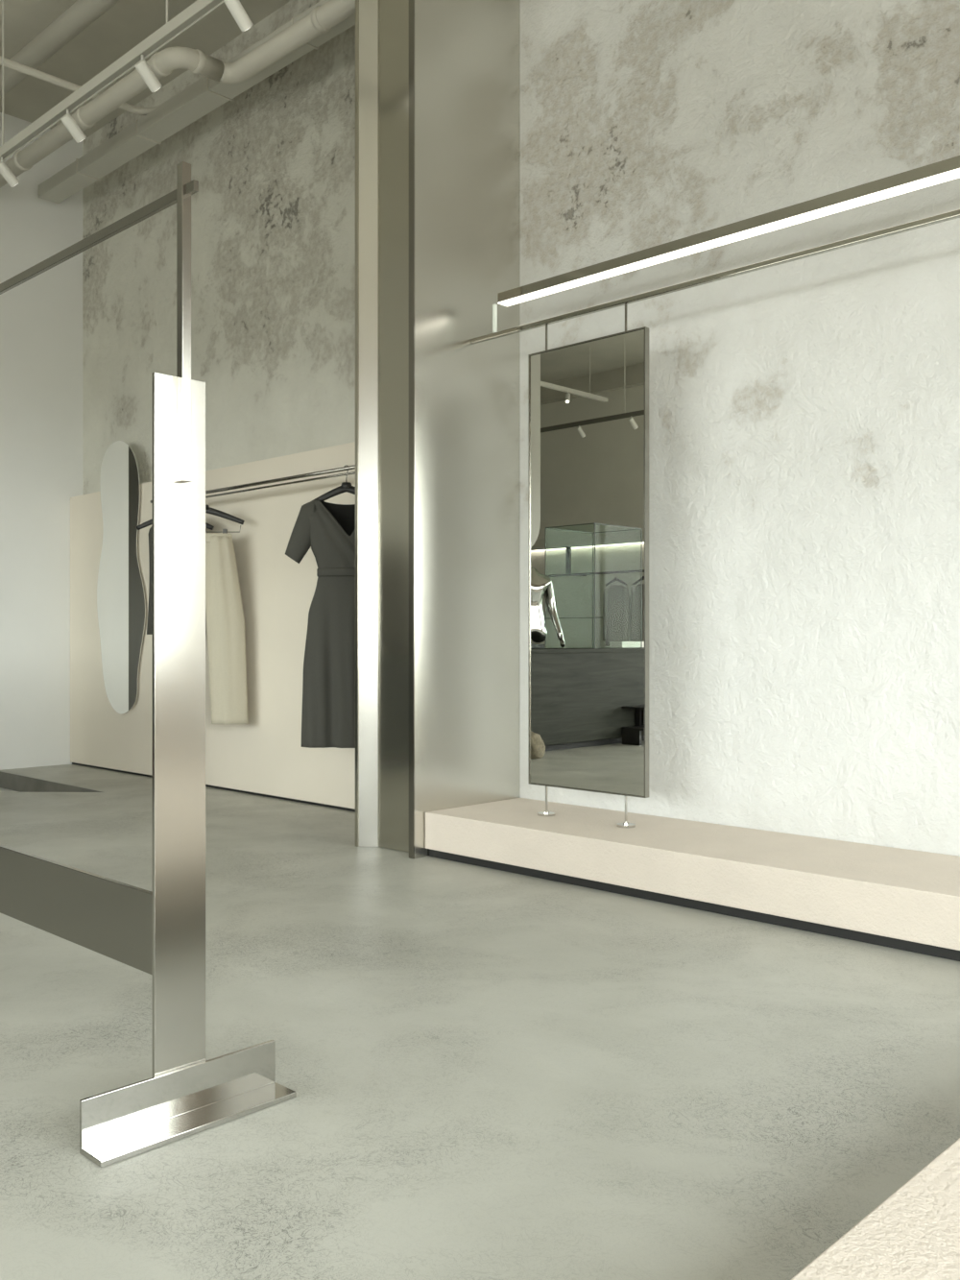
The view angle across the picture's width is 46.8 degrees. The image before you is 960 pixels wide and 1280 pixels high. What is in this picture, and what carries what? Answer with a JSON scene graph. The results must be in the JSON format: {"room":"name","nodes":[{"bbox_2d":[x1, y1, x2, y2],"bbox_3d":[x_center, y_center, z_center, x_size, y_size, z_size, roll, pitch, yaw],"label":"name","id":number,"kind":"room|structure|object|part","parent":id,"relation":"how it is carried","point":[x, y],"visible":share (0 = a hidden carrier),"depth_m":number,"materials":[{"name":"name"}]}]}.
{"room":"clothing store","nodes":[
{"label":"clothing store","id":0,"kind":"room"},
{"bbox_2d":[0,787,19,792],"bbox_3d":[-5.040,1.155,8.161,6.400,0.290,2.100,0,0,44],"label":"floor","id":1,"kind":"structure","parent":0,"point":[1,788],"depth_m":7.42,"materials":[{"name":"concrete"}]},
{"bbox_2d":[0,112,82,770],"bbox_3d":[-3.190,-1.180,7.965,0.200,4.960,0.605,0,0,44],"label":"wall","id":2,"kind":"structure","parent":0,"point":[41,317],"depth_m":7.88,"materials":[{"name":"white paint"}]},
{"bbox_2d":[0,771,101,792],"bbox_3d":[-4.495,0.956,8.764,6.345,0.108,0.006,0,0,44],"label":"trim","id":3,"kind":"structure","parent":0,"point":[8,781],"depth_m":7.24,"materials":[{"name":"metal"}]},
{"bbox_2d":[0,0,290,139],"bbox_3d":[-4.219,-3.760,3.047,15.100,0.200,9.500,0,0,44],"label":"ceiling","id":4,"kind":"structure","parent":0,"point":[128,23],"depth_m":6.73,"materials":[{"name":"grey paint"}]},
{"bbox_2d":[0,0,224,161],"bbox_3d":[-1.650,-3.171,5.194,4.800,0.973,0.042,0,0,44],"label":"ceiling track","id":5,"kind":"object","parent":4,"relation":"hanging from","point":[199,9],"visible":1,"depth_m":5.31,"materials":[{"name":"white metal"}]},
{"bbox_2d":[0,156,19,187],"bbox_3d":[-2.649,-2.621,6.209,0.057,0.144,0.132,0,0,37],"label":"spotlight","id":6,"kind":"object","parent":5,"relation":"attached to","point":[9,176],"visible":1,"depth_m":6.19,"materials":[{"name":"white metal"}]},
{"bbox_2d":[60,109,86,143],"bbox_3d":[-2.075,-2.621,5.652,0.057,0.144,0.132,0,0,37],"label":"spotlight","id":7,"kind":"object","parent":5,"relation":"attached to","point":[67,119],"visible":1,"depth_m":5.63,"materials":[{"name":"white metal"}]},
{"bbox_2d":[134,54,161,92],"bbox_3d":[-1.537,-2.621,5.130,0.057,0.144,0.132,0,0,37],"label":"spotlight","id":8,"kind":"object","parent":5,"relation":"attached to","point":[141,66],"visible":1,"depth_m":5.11,"materials":[{"name":"white metal"}]},
{"bbox_2d":[223,0,253,31],"bbox_3d":[-1.005,-2.621,4.615,0.057,0.144,0.132,0,0,37],"label":"spotlight","id":9,"kind":"object","parent":5,"relation":"attached to","point":[235,7],"visible":1,"depth_m":4.60,"materials":[{"name":"white metal"}]},
{"bbox_2d":[38,0,355,203],"bbox_3d":[-1.657,-3.155,6.491,3.903,0.098,0.165,0,0,44],"label":"ceiling beam","id":10,"kind":"structure","parent":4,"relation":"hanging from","point":[205,95],"depth_m":6.70,"materials":[{"name":"grey concrete"}]},
{"bbox_2d":[0,0,322,115],"bbox_3d":[-2.891,-3.240,4.212,2.500,0.044,5.022,0,0,44],"label":"conduit pipe","id":11,"kind":"object","parent":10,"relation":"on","point":[8,62],"visible":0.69,"depth_m":6.38,"materials":[{"name":"white metal"}]},
{"bbox_2d":[82,0,355,494],"bbox_3d":[-2.991,-1.180,8.333,9.103,4.960,0.200,0,0,44],"label":"wall","id":12,"kind":"structure","parent":0,"point":[273,209],"depth_m":6.69,"materials":[{"name":"grey paint"}]},
{"bbox_2d":[70,441,355,811],"bbox_3d":[-1.514,-0.068,6.691,3.976,1.934,0.099,0,0,44],"label":"wall panel","id":13,"kind":"object","parent":12,"relation":"attached to","point":[264,756],"visible":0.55,"depth_m":6.42,"materials":[{"name":"beige paint"}]},
{"bbox_2d":[96,440,145,713],"bbox_3d":[-2.421,-0.424,7.486,0.660,1.845,0.021,0,0,44],"label":"mirror","id":14,"kind":"object","parent":13,"relation":"attached to","point":[121,603],"visible":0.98,"depth_m":7.48,"materials":[{"name":"clear glass"}]},
{"bbox_2d":[150,464,355,503],"bbox_3d":[-1.064,-0.838,6.004,2.373,0.027,0.258,0,0,44],"label":"rail","id":15,"kind":"object","parent":13,"relation":"attached to","point":[349,468],"visible":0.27,"depth_m":5.84,"materials":[{"name":"grey metal"}]},
{"bbox_2d":[136,518,214,530],"bbox_3d":[-1.805,-0.754,6.556,0.461,0.209,0.058,0,0,0],"label":"hanger","id":16,"kind":"object","parent":15,"relation":"hanging from","point":[149,522],"visible":0.2,"depth_m":6.55,"materials":[{"name":"black paint"}]},
{"bbox_2d":[146,525,152,634],"bbox_3d":[-1.805,-0.373,6.557,0.332,0.681,0.120,0,0,-4],"label":"camisole","id":17,"kind":"object","parent":16,"relation":"hanging from","point":[150,610],"visible":0.2,"depth_m":6.53,"materials":[{"name":"grey fabric"}]},
{"bbox_2d":[205,504,244,533],"bbox_3d":[-1.575,-0.716,6.333,0.458,0.284,0.058,0,0,0],"label":"hanger","id":18,"kind":"object","parent":15,"relation":"hanging from","point":[208,510],"visible":0.45,"depth_m":6.33,"materials":[{"name":"black paint"}]},
{"bbox_2d":[205,532,248,724],"bbox_3d":[-1.575,-0.064,6.331,0.503,1.085,0.136,0,0,0],"label":"skirt","id":19,"kind":"object","parent":18,"relation":"hanging from","point":[224,606],"visible":0.49,"depth_m":6.29,"materials":[{"name":"beige fabric"}]},
{"bbox_2d":[311,464,355,502],"bbox_3d":[-0.656,-0.754,5.442,0.380,0.209,0.059,0,0,-6],"label":"hanger","id":20,"kind":"object","parent":15,"relation":"hanging from","point":[346,487],"visible":0.66,"depth_m":5.43,"materials":[{"name":"black paint"}]},
{"bbox_2d":[285,499,355,748],"bbox_3d":[-0.656,-0.083,5.443,0.607,1.215,0.154,0,0,1],"label":"dress","id":21,"kind":"object","parent":20,"relation":"hanging from","point":[328,679],"visible":0.54,"depth_m":5.39,"materials":[{"name":"grey fabric"}]},
{"bbox_3d":[-0.688,-0.512,5.398,0.339,0.350,0.062,0,0,-1],"label":"wrap panel","id":22,"kind":"part","parent":21,"relation":"part of","materials":[{"name":"grey fabric"}]},
{"bbox_2d":[0,764,959,1279],"bbox_3d":[-4.150,1.025,3.119,14.700,0.250,9.300,0,0,44],"label":"floor","id":23,"kind":"structure","parent":0,"point":[494,1074],"depth_m":2.31,"materials":[{"name":"grey concrete"}]},
{"bbox_2d":[0,161,296,1167],"bbox_3d":[-1.114,0.003,2.625,1.702,1.792,0.408,0,0,44],"label":"clothing rack","id":24,"kind":"object","parent":23,"relation":"on","point":[159,932],"visible":1,"depth_m":2.09,"materials":[{"name":"silver metal"}]},
{"bbox_3d":[-0.567,0.160,2.089,0.010,1.309,0.108,0,0,44],"label":"upright plate","id":25,"kind":"part","parent":24,"relation":"part of","materials":[{"name":"silver metal"}]},
{"bbox_3d":[-0.555,-0.595,2.079,0.020,0.596,0.019,0,0,44],"label":"square post","id":26,"kind":"part","parent":24,"relation":"part of","materials":[{"name":"silver metal"}]},
{"bbox_2d":[355,0,519,858],"bbox_3d":[-0.162,-1.379,4.946,0.388,4.557,0.718,0,0,44],"label":"steel column","id":27,"kind":"structure","parent":23,"relation":"on","point":[437,82],"depth_m":4.79,"materials":[{"name":"silver metal"}]},
{"bbox_2d":[471,209,959,343],"bbox_3d":[1.875,-1.292,2.948,5.313,0.021,0.022,0,0,44],"label":"rail","id":28,"kind":"object","parent":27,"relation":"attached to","point":[940,218],"visible":1,"depth_m":3.88,"materials":[{"name":"grey metal"}]},
{"bbox_2d":[492,155,959,333],"bbox_3d":[1.917,-1.384,2.935,5.134,0.160,0.060,0,0,44],"label":"linear light","id":29,"kind":"object","parent":28,"relation":"on","point":[949,169],"visible":1,"depth_m":3.87,"materials":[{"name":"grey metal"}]},
{"bbox_2d":[425,797,959,961],"bbox_3d":[1.971,0.806,2.868,5.560,0.186,0.588,0,0,44],"label":"plinth","id":30,"kind":"object","parent":23,"relation":"on","point":[896,898],"visible":1,"depth_m":3.72,"materials":[{"name":"beige paint"}]},
{"bbox_2d":[529,303,649,828],"bbox_3d":[0.418,-0.284,4.363,0.584,1.993,0.072,0,0,44],"label":"mirror","id":31,"kind":"object","parent":30,"relation":"on","point":[589,400],"visible":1,"depth_m":4.33,"materials":[{"name":"clear glass"}]},
{"bbox_3d":[0.270,-1.228,4.506,0.010,0.107,0.009,0,0,44],"label":"rod","id":32,"kind":"part","parent":31,"relation":"part of","materials":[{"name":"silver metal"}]},
{"bbox_3d":[0.270,0.648,4.506,0.010,0.112,0.009,0,0,44],"label":"rod","id":33,"kind":"part","parent":31,"relation":"part of","materials":[{"name":"silver metal"}]},
{"bbox_3d":[0.557,-1.228,4.228,0.010,0.107,0.009,0,0,44],"label":"rod","id":34,"kind":"part","parent":31,"relation":"part of","materials":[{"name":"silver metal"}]},
{"bbox_3d":[0.557,0.648,4.228,0.010,0.112,0.009,0,0,44],"label":"rod","id":35,"kind":"part","parent":31,"relation":"part of","materials":[{"name":"silver metal"}]},
{"bbox_2d":[791,1137,959,1279],"bbox_3d":[0.546,0.806,-0.575,2.811,0.186,6.334,0,0,44],"label":"plinth","id":36,"kind":"object","parent":23,"relation":"on","point":[914,1234],"visible":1,"depth_m":1.32,"materials":[{"name":"beige paint"}]},
{"bbox_2d":[519,0,959,856],"bbox_3d":[2.272,-1.280,3.179,5.564,4.760,0.273,0,0,44],"label":"wall","id":37,"kind":"structure","parent":0,"point":[805,413],"depth_m":4.14,"materials":[{"name":"white paint"}]},
{"bbox_3d":[-5.233,-2.280,5.858,0.200,2.760,5.265,0,0,44],"label":"wall","id":38,"kind":"structure","parent":0,"visible":0},
{"bbox_2d":[0,0,120,97],"bbox_3d":[-0.182,-3.500,4.217,9.333,0.124,0.124,0,0,44],"label":"supply pipe","id":39,"kind":"object","parent":38,"relation":"attached to","point":[82,13],"visible":1,"depth_m":6.36,"materials":[{"name":"white metal"}]},
{"bbox_2d":[0,0,355,188],"bbox_3d":[-1.893,-3.050,6.300,3.976,0.118,0.448,0,0,44],"label":"drain pipe","id":40,"kind":"object","parent":38,"relation":"attached to","point":[322,19],"visible":1,"depth_m":5.85,"materials":[{"name":"white metal"}]}
]}

